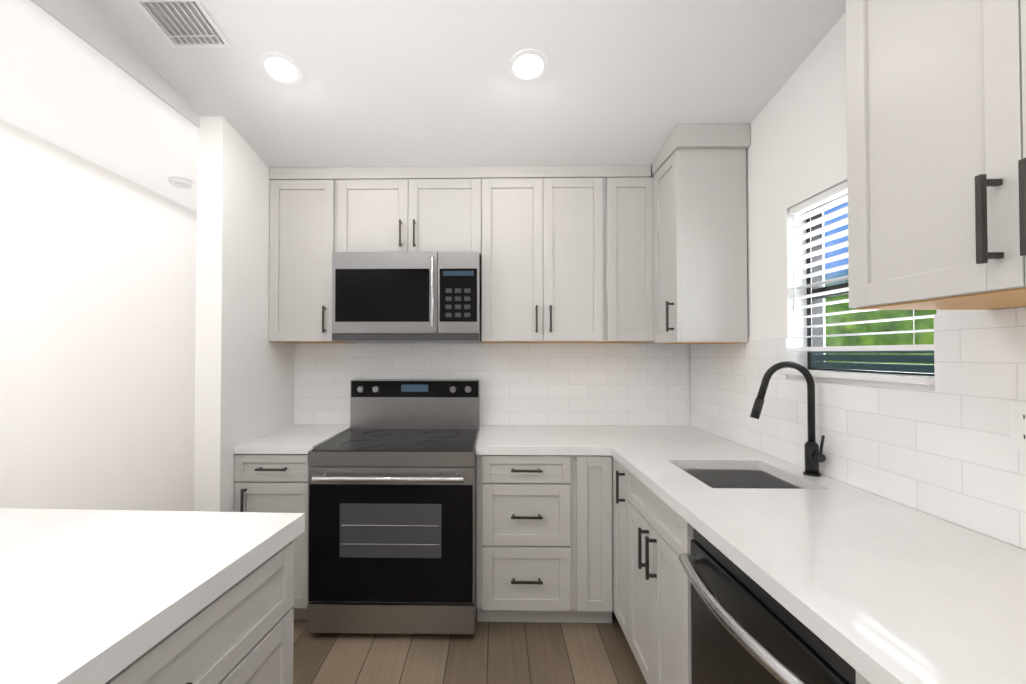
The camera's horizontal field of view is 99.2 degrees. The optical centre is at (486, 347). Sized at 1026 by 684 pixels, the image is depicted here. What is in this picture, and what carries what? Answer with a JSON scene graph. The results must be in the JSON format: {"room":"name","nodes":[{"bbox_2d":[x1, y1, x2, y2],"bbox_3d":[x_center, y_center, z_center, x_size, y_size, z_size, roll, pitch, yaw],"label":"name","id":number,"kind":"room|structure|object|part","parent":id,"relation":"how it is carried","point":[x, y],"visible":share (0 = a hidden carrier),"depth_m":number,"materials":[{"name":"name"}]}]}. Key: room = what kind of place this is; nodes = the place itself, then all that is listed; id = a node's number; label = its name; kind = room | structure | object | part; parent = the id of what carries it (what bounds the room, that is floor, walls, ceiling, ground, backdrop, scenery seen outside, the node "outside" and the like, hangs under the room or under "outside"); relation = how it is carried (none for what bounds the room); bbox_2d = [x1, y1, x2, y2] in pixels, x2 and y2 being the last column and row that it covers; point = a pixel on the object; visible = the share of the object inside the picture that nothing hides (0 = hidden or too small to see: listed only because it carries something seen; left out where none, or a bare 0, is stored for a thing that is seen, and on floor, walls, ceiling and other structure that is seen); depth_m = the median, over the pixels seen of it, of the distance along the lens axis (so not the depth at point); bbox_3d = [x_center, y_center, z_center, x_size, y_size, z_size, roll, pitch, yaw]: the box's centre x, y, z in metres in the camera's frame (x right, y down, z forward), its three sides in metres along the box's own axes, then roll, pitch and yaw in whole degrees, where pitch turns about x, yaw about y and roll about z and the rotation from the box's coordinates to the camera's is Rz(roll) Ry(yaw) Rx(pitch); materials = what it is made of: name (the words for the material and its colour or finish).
{"room":"kitchen","nodes":[
{"label":"kitchen","id":0,"kind":"room"},
{"bbox_2d":[0,119,196,510],"bbox_3d":[-2.370,-0.322,0.829,0.135,3.450,6.900,0,-1,1],"label":"wall","id":1,"kind":"structure","parent":0,"point":[97,325],"depth_m":2.51,"materials":[{"name":"white paint"}]},
{"bbox_2d":[0,0,197,211],"bbox_3d":[-1.932,-1.137,0.832,1.012,0.100,6.900,0,-1,1],"label":"ceiling","id":2,"kind":"structure","parent":0,"point":[63,87],"depth_m":1.95,"materials":[{"name":"white paint"}]},
{"bbox_2d":[168,177,192,188],"bbox_3d":[-1.948,-1.041,2.776,0.130,0.036,0.130,0,-1,1],"label":"smoke detector","id":3,"kind":"object","parent":2,"relation":"attached to","point":[180,182],"visible":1,"depth_m":2.75,"materials":[{"name":"white plastic"}]},
{"bbox_2d":[30,0,199,126],"bbox_3d":[-1.444,-1.582,-0.247,0.012,0.960,4.748,0,-1,1],"label":"wall","id":4,"kind":"structure","parent":0,"point":[89,23],"depth_m":1.63,"materials":[{"name":"white paint"}]},
{"bbox_2d":[194,116,293,511],"bbox_3d":[-1.322,-0.288,3.183,0.126,3.450,2.151,0,-1,1],"label":"wall","id":5,"kind":"structure","parent":0,"point":[244,378],"depth_m":2.18,"materials":[{"name":"white paint"}]},
{"bbox_2d":[89,0,844,176],"bbox_3d":[0.006,-1.399,0.799,2.872,1.204,6.900,0,-1,1],"label":"ceiling","id":6,"kind":"structure","parent":0,"point":[408,83],"depth_m":1.85,"materials":[{"name":"white paint"}]},
{"bbox_2d":[133,0,230,47],"bbox_3d":[-1.125,-1.203,1.623,0.229,0.044,0.205,0,-1,1],"label":"ceiling vent","id":7,"kind":"object","parent":6,"relation":"in","point":[184,23],"visible":1,"depth_m":1.62,"materials":[{"name":"white metal"}]},
{"bbox_2d":[260,52,302,84],"bbox_3d":[-0.861,-1.168,1.832,0.164,0.032,0.164,0,-1,1],"label":"recessed light","id":8,"kind":"object","parent":6,"relation":"in","point":[279,67],"visible":1,"depth_m":1.82,"materials":[{"name":"white plastic"}]},
{"bbox_2d":[508,48,547,81],"bbox_3d":[0.173,-1.169,1.813,0.164,0.032,0.164,0,-1,1],"label":"recessed light","id":9,"kind":"object","parent":6,"relation":"in","point":[527,64],"visible":1,"depth_m":1.80,"materials":[{"name":"white plastic"}]},
{"bbox_2d":[293,610,646,683],"bbox_3d":[-0.498,1.453,0.768,3.880,0.100,6.900,0,-1,1],"label":"floor","id":10,"kind":"structure","parent":0,"point":[535,653],"depth_m":2.00,"materials":[{"name":"brown wood"}]},
{"bbox_2d":[0,532,293,683],"bbox_3d":[-1.404,0.963,0.581,1.694,0.872,1.420,0,-1,1],"label":"kitchen island","id":11,"kind":"object","parent":10,"relation":"on","point":[50,582],"depth_m":0.98,"materials":[{"name":"stone"}]},
{"bbox_2d":[0,512,295,531],"bbox_3d":[-1.332,0.521,1.285,1.514,0.032,0.082,0,-1,1],"label":"island countertop","id":12,"kind":"structure","parent":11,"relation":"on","point":[9,521],"depth_m":1.21,"materials":[{"name":"white stone"}]},
{"bbox_2d":[0,520,304,683],"bbox_3d":[-0.638,0.511,0.553,0.186,0.032,1.444,0,-1,1],"label":"island countertop","id":13,"kind":"structure","parent":11,"relation":"on","point":[129,641],"depth_m":0.82,"materials":[{"name":"white stone"}]},
{"bbox_2d":[234,454,308,619],"bbox_3d":[-1.068,0.985,2.506,0.402,0.884,0.696,0,-1,1],"label":"base cabinet","id":14,"kind":"object","parent":10,"relation":"on","point":[272,483],"visible":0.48,"depth_m":2.20,"materials":[{"name":"grey paint"}]},
{"bbox_2d":[233,424,349,453],"bbox_3d":[-1.067,0.520,2.522,0.403,0.044,0.660,0,-1,1],"label":"countertop","id":15,"kind":"structure","parent":14,"relation":"on","point":[298,439],"depth_m":2.36,"materials":[{"name":"stone"}]},
{"bbox_2d":[307,379,479,634],"bbox_3d":[-0.458,0.814,2.437,0.814,1.224,0.796,0,-1,1],"label":"range","id":16,"kind":"object","parent":10,"relation":"on","point":[392,510],"visible":1,"depth_m":2.11,"materials":[{"name":"silver metal"}]},
{"bbox_2d":[476,455,612,622],"bbox_3d":[0.303,0.985,2.480,0.698,0.884,0.696,0,-1,1],"label":"base cabinet","id":17,"kind":"object","parent":10,"relation":"on","point":[544,551],"visible":0.94,"depth_m":2.18,"materials":[{"name":"grey paint"}]},
{"bbox_2d":[476,425,607,455],"bbox_3d":[0.283,0.522,2.497,0.660,0.040,0.660,0,-1,1],"label":"countertop","id":18,"kind":"structure","parent":17,"relation":"on","point":[492,439],"depth_m":2.31,"materials":[{"name":"stone"}]},
{"bbox_2d":[612,457,693,683],"bbox_3d":[0.937,0.974,1.749,0.708,0.884,0.854,0,-1,1],"label":"base cabinet","id":19,"kind":"object","parent":10,"relation":"on","point":[652,534],"visible":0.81,"depth_m":1.63,"materials":[{"name":"grey paint"}]},
{"bbox_2d":[620,426,727,444],"bbox_3d":[1.003,0.522,2.483,0.360,0.040,0.660,0,-1,1],"label":"countertop","id":20,"kind":"structure","parent":19,"relation":"on","point":[655,435],"depth_m":2.45,"materials":[{"name":"stone"}]},
{"bbox_2d":[679,528,855,683],"bbox_3d":[0.881,0.964,1.013,0.691,0.878,0.612,0,-1,1],"label":"dishwasher","id":21,"kind":"object","parent":10,"relation":"on","point":[746,628],"visible":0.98,"depth_m":1.02,"materials":[{"name":"black metal"}]},
{"bbox_2d":[856,671,870,683],"bbox_3d":[0.932,0.956,0.443,0.669,0.884,0.517,0,-1,1],"label":"base cabinet","id":22,"kind":"object","parent":10,"relation":"on","point":[860,679],"depth_m":0.68,"materials":[{"name":"grey paint"}]},
{"bbox_2d":[584,425,1025,683],"bbox_3d":[0.932,0.502,1.059,0.691,0.040,3.510,0,-1,1],"label":"countertop","id":23,"kind":"structure","parent":22,"relation":"on","point":[871,588],"depth_m":0.97,"materials":[{"name":"stone"}]},
{"bbox_2d":[682,469,801,488],"bbox_3d":[0.985,0.641,1.702,0.458,0.219,0.458,0,-1,1],"label":"sink basin","id":24,"kind":"object","parent":23,"relation":"in","point":[730,478],"visible":0.02,"depth_m":1.90,"materials":[{"name":"silver metal"}]},
{"bbox_2d":[750,361,825,476],"bbox_3d":[1.147,0.271,1.665,0.260,0.435,0.083,0,-1,1],"label":"faucet","id":25,"kind":"object","parent":23,"relation":"on","point":[814,456],"visible":1,"depth_m":1.67,"materials":[{"name":"black metal"}]},
{"bbox_2d":[355,342,689,425],"bbox_3d":[0.029,-0.292,2.913,2.586,3.450,0.120,0,-1,1],"label":"wall","id":26,"kind":"structure","parent":0,"point":[481,342],"depth_m":2.85,"materials":[{"name":"white paint"}]},
{"bbox_2d":[269,165,653,342],"bbox_3d":[-0.145,-0.536,2.670,2.242,1.017,0.376,0,-1,1],"label":"upper cabinet","id":27,"kind":"object","parent":26,"relation":"attached to","point":[566,254],"visible":0.9,"depth_m":2.52,"materials":[{"name":"grey paint"}]},
{"bbox_2d":[332,251,481,342],"bbox_3d":[-0.448,-0.281,2.611,0.823,0.495,0.479,0,-1,1],"label":"microwave","id":28,"kind":"object","parent":27,"relation":"attached to","point":[397,297],"visible":1,"depth_m":2.42,"materials":[{"name":"silver metal"}]},
{"bbox_2d":[294,343,689,425],"bbox_3d":[0.024,0.241,2.842,2.574,0.532,0.008,0,-1,1],"label":"wall tile","id":29,"kind":"structure","parent":26,"relation":"attached to","point":[636,384],"depth_m":2.83,"materials":[{"name":"white tile"}]},
{"bbox_2d":[697,13,1025,548],"bbox_3d":[1.350,-0.332,0.128,0.160,3.450,5.640,0,-1,1],"label":"wall","id":30,"kind":"structure","parent":0,"point":[796,152],"depth_m":1.89,"materials":[{"name":"white paint"}]},
{"bbox_2d":[652,123,750,343],"bbox_3d":[1.112,-0.562,2.321,0.394,1.085,0.338,0,-1,1],"label":"upper cabinet","id":31,"kind":"object","parent":30,"relation":"attached to","point":[700,246],"visible":1,"depth_m":2.18,"materials":[{"name":"grey paint"}]},
{"bbox_2d":[690,308,1025,549],"bbox_3d":[1.283,0.194,1.057,0.008,0.575,3.510,0,-1,1],"label":"wall tile","id":32,"kind":"structure","parent":30,"relation":"attached to","point":[945,451],"depth_m":1.30,"materials":[{"name":"white tile"}]},
{"bbox_2d":[1010,401,1025,449],"bbox_3d":[1.275,0.188,1.024,0.007,0.113,0.073,0,-1,1],"label":"electrical outlet plate","id":33,"kind":"object","parent":32,"relation":"attached to","point":[1018,423],"visible":1,"depth_m":1.04,"materials":[{"name":"white plastic"}]},
{"bbox_2d":[782,181,935,384],"bbox_3d":[1.347,-0.245,1.570,0.160,0.718,0.631,0,-1,1],"label":"window","id":34,"kind":"structure","parent":30,"relation":"in","point":[815,208],"depth_m":1.68,"materials":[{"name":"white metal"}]},
{"bbox_3d":[1.409,-0.245,1.569,0.004,0.662,0.575,0,-1,1],"label":"glass","id":35,"kind":"part","parent":34,"relation":"part of","materials":[{"name":"clear glass"}]},
{"bbox_2d":[845,0,1025,309],"bbox_3d":[1.101,-0.556,0.725,0.355,0.901,0.803,0,-1,1],"label":"upper cabinet","id":36,"kind":"object","parent":30,"relation":"attached to","point":[936,134],"visible":1,"depth_m":0.89,"materials":[{"name":"grey paint"}]},
{"label":"outside","id":37,"kind":"structure","parent":0,"visible":0},
{"bbox_2d":[824,202,935,364],"bbox_3d":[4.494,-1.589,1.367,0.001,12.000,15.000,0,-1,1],"label":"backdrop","id":38,"kind":"structure","parent":37,"point":[896,338],"depth_m":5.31,"materials":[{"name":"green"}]}
]}

